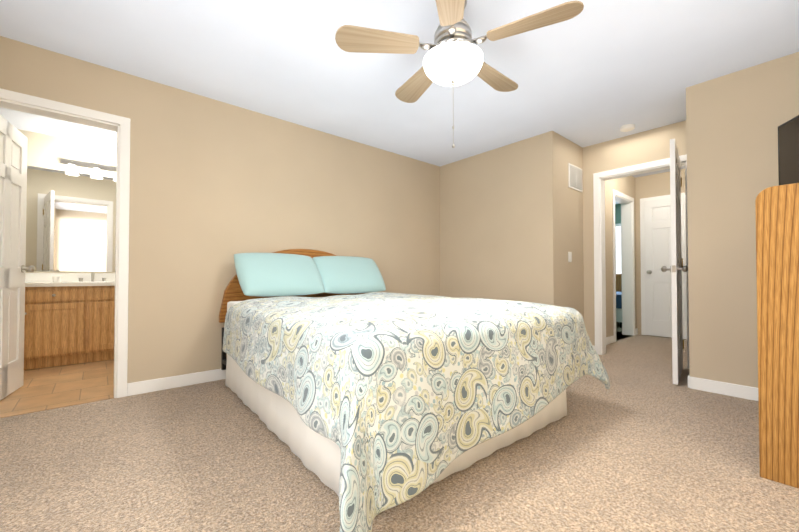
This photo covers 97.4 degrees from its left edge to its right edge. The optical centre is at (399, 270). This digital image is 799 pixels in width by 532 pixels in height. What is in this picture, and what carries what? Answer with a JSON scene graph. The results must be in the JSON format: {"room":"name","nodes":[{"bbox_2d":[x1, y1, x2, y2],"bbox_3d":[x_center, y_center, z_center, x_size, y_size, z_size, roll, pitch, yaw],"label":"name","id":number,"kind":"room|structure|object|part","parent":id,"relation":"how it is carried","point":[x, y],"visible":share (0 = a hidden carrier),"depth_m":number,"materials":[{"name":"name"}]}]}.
{"room":"bedroom","nodes":[
{"label":"bedroom","id":0,"kind":"room"},
{"bbox_2d":[0,359,113,417],"bbox_3d":[-3.066,1.000,3.181,2.540,0.104,2.140,1,-1,-41],"label":"floor","id":1,"kind":"structure","parent":0,"point":[46,388],"depth_m":2.81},
{"bbox_2d":[24,284,114,369],"bbox_3d":[-3.366,0.558,3.787,1.944,0.796,0.592,1,-1,-41],"label":"bathroom vanity","id":2,"kind":"object","parent":1,"relation":"on","point":[69,318],"depth_m":3.50,"materials":[{"name":"brown wood"}]},
{"bbox_2d":[25,280,114,283],"bbox_3d":[-3.370,0.142,3.798,1.956,0.038,0.581,1,-1,-41],"label":"countertop","id":3,"kind":"structure","parent":2,"relation":"on","point":[26,281],"depth_m":3.68,"materials":[{"name":"white stone"}]},
{"bbox_2d":[18,129,116,272],"bbox_3d":[-3.724,-0.256,3.967,2.540,2.440,0.120,1,-1,-41],"label":"wall","id":4,"kind":"structure","parent":0,"point":[47,151],"depth_m":3.90,"materials":[{"name":"paint"}]},
{"bbox_2d":[25,272,114,279],"bbox_3d":[-3.553,0.077,4.012,1.956,0.097,0.020,1,-1,-41],"label":"backsplash","id":5,"kind":"structure","parent":4,"relation":"attached to","point":[28,276],"depth_m":3.90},
{"bbox_2d":[25,166,115,271],"bbox_3d":[-3.557,-0.548,4.030,1.890,1.115,0.007,1,-1,-41],"label":"bathroom mirror","id":6,"kind":"object","parent":4,"relation":"attached to","point":[70,221],"visible":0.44,"depth_m":3.92,"materials":[{"name":"clear glass"}]},
{"bbox_2d":[61,158,115,177],"bbox_3d":[-3.470,-1.164,4.023,0.600,0.142,0.146,1,-1,-41],"label":"sconce","id":7,"kind":"object","parent":4,"relation":"attached to","point":[73,164],"visible":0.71,"depth_m":3.98,"materials":[{"name":"white glass"}]},
{"bbox_2d":[0,36,439,382],"bbox_3d":[-1.035,-0.262,3.615,4.360,2.440,0.120,1,-1,-41],"label":"wall","id":8,"kind":"structure","parent":0,"point":[216,186],"depth_m":3.04,"materials":[{"name":"paint"}]},
{"bbox_2d":[0,115,34,399],"bbox_3d":[-2.902,-0.085,2.571,0.180,2.030,0.696,1,-1,-31],"label":"bathroom door","id":9,"kind":"structure","parent":8,"relation":"in","point":[13,170],"depth_m":2.67,"materials":[{"name":"white wood"}]},
{"bbox_2d":[0,88,129,397],"bbox_3d":[-2.414,-0.109,2.433,0.846,2.098,0.162,1,-1,-41],"label":"door frame","id":10,"kind":"structure","parent":8,"relation":"attached to","point":[39,106],"depth_m":2.61,"materials":[{"name":"white wood"}]},
{"bbox_2d":[127,369,225,395],"bbox_3d":[-0.738,0.913,3.764,3.452,0.095,0.014,1,-1,-41],"label":"baseboard","id":11,"kind":"structure","parent":8,"relation":"attached to","point":[146,386],"depth_m":2.83,"materials":[{"name":"white"}]},
{"bbox_2d":[0,322,798,531],"bbox_3d":[1.622,1.014,3.979,9.390,0.100,5.140,1,-1,-41],"label":"floor","id":12,"kind":"structure","parent":0,"point":[643,443],"depth_m":1.61,"materials":[{"name":"beige carpet"}]},
{"bbox_2d":[219,249,609,531],"bbox_3d":[-0.211,0.360,2.555,1.932,1.186,2.523,1,-1,-41],"label":"bed","id":13,"kind":"object","parent":12,"relation":"on","point":[354,394],"visible":1,"depth_m":1.57,"materials":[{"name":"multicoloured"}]},
{"bbox_2d":[234,253,324,295],"bbox_3d":[-1.053,0.031,3.133,0.790,0.470,0.170,1,-39,-43],"label":"pillow","id":14,"kind":"object","parent":13,"relation":"on","point":[258,274],"depth_m":3.03,"materials":[{"name":"teal fabric"}]},
{"bbox_3d":[-0.950,0.370,3.553,1.600,1.175,0.045,1,-1,-41],"label":"headboard","id":15,"kind":"part","parent":13,"relation":"part of","materials":[{"name":"brown wood"}]},
{"bbox_2d":[312,256,385,293],"bbox_3d":[-0.506,0.038,3.616,0.780,0.470,0.170,1,-39,-38],"label":"pillow","id":16,"kind":"object","parent":13,"relation":"on","point":[336,274],"depth_m":3.50,"materials":[{"name":"teal fabric"}]},
{"bbox_2d":[616,274,621,327],"bbox_3d":[4.015,0.537,7.033,1.490,0.950,1.400,1,-1,-41],"label":"bed","id":17,"kind":"object","parent":12,"relation":"on","point":[618,298],"visible":0.06,"depth_m":6.15,"materials":[{"name":"white"}]},
{"bbox_2d":[755,183,798,488],"bbox_3d":[2.210,0.278,1.698,1.045,1.300,0.616,1,-1,-41],"label":"dresser","id":18,"kind":"object","parent":12,"relation":"on","point":[777,239],"visible":1,"depth_m":1.54,"materials":[{"name":"brown wood"}]},
{"bbox_2d":[778,115,798,184],"bbox_3d":[2.167,-0.620,1.737,0.200,0.494,0.740,0,-1,17],"label":"flat-screen tv","id":19,"kind":"object","parent":18,"relation":"on","point":[788,152],"visible":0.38,"depth_m":2.02,"materials":[{"name":"black plastic"}]},
{"bbox_2d":[0,0,798,203],"bbox_3d":[1.066,-1.523,4.168,10.040,0.100,6.090,1,-1,-41],"label":"ceiling","id":20,"kind":"structure","parent":0,"point":[593,72],"depth_m":2.48,"materials":[{"name":"paint"}]},
{"bbox_2d":[335,0,583,147],"bbox_3d":[0.330,-1.098,2.018,1.218,0.818,1.253,1,-1,-41],"label":"ceiling fan","id":21,"kind":"object","parent":20,"relation":"hanging from","point":[453,57],"visible":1,"depth_m":1.90,"materials":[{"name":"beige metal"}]},
{"bbox_3d":[0.302,-1.131,1.982,0.336,0.118,0.336,1,-1,-41],"label":"globe","id":22,"kind":"part","parent":21,"relation":"part of"},
{"bbox_3d":[0.302,-0.882,1.978,0.032,0.384,0.032,1,-1,-41],"label":"chain","id":23,"kind":"part","parent":21,"relation":"part of","materials":[{"name":"silver metal"}]},
{"bbox_2d":[620,124,634,131],"bbox_3d":[2.339,-1.461,3.606,0.135,0.040,0.135,1,-1,-41],"label":"smoke detector","id":24,"kind":"object","parent":20,"relation":"attached to","point":[626,127],"visible":1,"depth_m":3.57,"materials":[{"name":"white plastic"}]},
{"bbox_2d":[558,134,636,336],"bbox_3d":[2.703,-0.245,4.705,2.730,2.440,0.120,1,-1,-41],"label":"wall","id":25,"kind":"structure","parent":0,"point":[570,239],"depth_m":4.06,"materials":[{"name":"paint"}]},
{"bbox_2d":[568,252,571,261],"bbox_3d":[1.914,-0.154,3.937,0.075,0.115,0.011,1,-1,-41],"label":"light switch","id":26,"kind":"object","parent":25,"relation":"attached to","point":[569,256],"visible":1,"depth_m":3.93,"materials":[{"name":"white plastic"}]},
{"bbox_2d":[568,163,582,191],"bbox_3d":[2.036,-1.070,4.052,0.350,0.270,0.017,1,-1,-41],"label":"air vent","id":27,"kind":"object","parent":25,"relation":"in","point":[575,177],"visible":1,"depth_m":4.03,"materials":[{"name":"white plastic"}]},
{"bbox_2d":[606,335,614,344],"bbox_3d":[2.629,0.925,4.534,0.784,0.095,0.014,1,-1,-41],"label":"baseboard","id":28,"kind":"structure","parent":25,"relation":"attached to","point":[610,339],"depth_m":4.68,"materials":[{"name":"white"}]},
{"bbox_2d":[612,189,634,341],"bbox_3d":[3.212,-0.067,5.146,0.876,2.098,0.162,1,-1,-41],"label":"door frame","id":29,"kind":"structure","parent":25,"relation":"attached to","point":[625,201],"depth_m":5.35,"materials":[{"name":"white wood"}]},
{"bbox_2d":[615,204,620,223],"bbox_3d":[4.374,-0.194,7.907,0.120,2.440,2.560,1,-1,-41],"label":"wall","id":30,"kind":"structure","parent":0,"point":[617,213],"depth_m":7.50,"materials":[{"name":"blue paint"}]},
{"bbox_2d":[615,223,620,273],"bbox_3d":[4.621,-0.420,7.516,0.019,1.160,1.000,1,-1,-41],"label":"room window","id":31,"kind":"structure","parent":30,"relation":"in","point":[618,245],"depth_m":7.47,"materials":[{"name":"white"}]},
{"bbox_2d":[440,52,798,387],"bbox_3d":[1.861,-0.264,3.499,0.120,2.440,3.830,1,-1,-41],"label":"wall","id":32,"kind":"structure","parent":0,"point":[734,120],"depth_m":2.79,"materials":[{"name":"paint"}]},
{"bbox_2d":[689,376,757,400],"bbox_3d":[2.696,0.892,2.406,0.014,0.095,1.110,1,-1,-41],"label":"baseboard","id":33,"kind":"structure","parent":32,"relation":"attached to","point":[730,389],"depth_m":2.66,"materials":[{"name":"white"}]},
{"bbox_2d":[583,120,686,345],"bbox_3d":[2.557,-0.258,3.854,0.120,2.440,0.980,1,-1,-41],"label":"wall","id":34,"kind":"structure","parent":0,"point":[651,145],"depth_m":4.00,"materials":[{"name":"paint"}]},
{"bbox_2d":[593,154,689,368],"bbox_3d":[2.616,-0.088,3.783,0.152,2.098,0.916,1,-1,-41],"label":"door frame","id":35,"kind":"structure","parent":34,"relation":"attached to","point":[600,179],"depth_m":4.04,"materials":[{"name":"white wood"}]},
{"bbox_2d":[661,139,687,384],"bbox_3d":[2.520,-0.075,3.190,0.179,2.030,0.766,-1,-1,41],"label":"bedroom door","id":36,"kind":"structure","parent":34,"relation":"in","point":[676,268],"depth_m":2.92,"materials":[{"name":"white wood"}]},
{"bbox_2d":[635,169,686,339],"bbox_3d":[4.094,-0.239,5.089,0.120,2.440,1.110,1,-1,-41],"label":"wall","id":37,"kind":"structure","parent":0,"point":[653,185],"depth_m":5.42,"materials":[{"name":"paint"}]},
{"bbox_2d":[640,192,684,334],"bbox_3d":[4.006,-0.068,5.083,0.016,2.098,0.876,1,-1,-41],"label":"door frame","id":38,"kind":"structure","parent":37,"relation":"attached to","point":[642,248],"depth_m":5.39,"materials":[{"name":"white wood"}]},
{"bbox_2d":[644,196,686,338],"bbox_3d":[3.961,-0.046,5.038,0.108,2.030,0.761,1,-1,-41],"label":"door","id":39,"kind":"structure","parent":37,"relation":"in","point":[657,247],"depth_m":5.20,"materials":[{"name":"white wood"}]}
]}

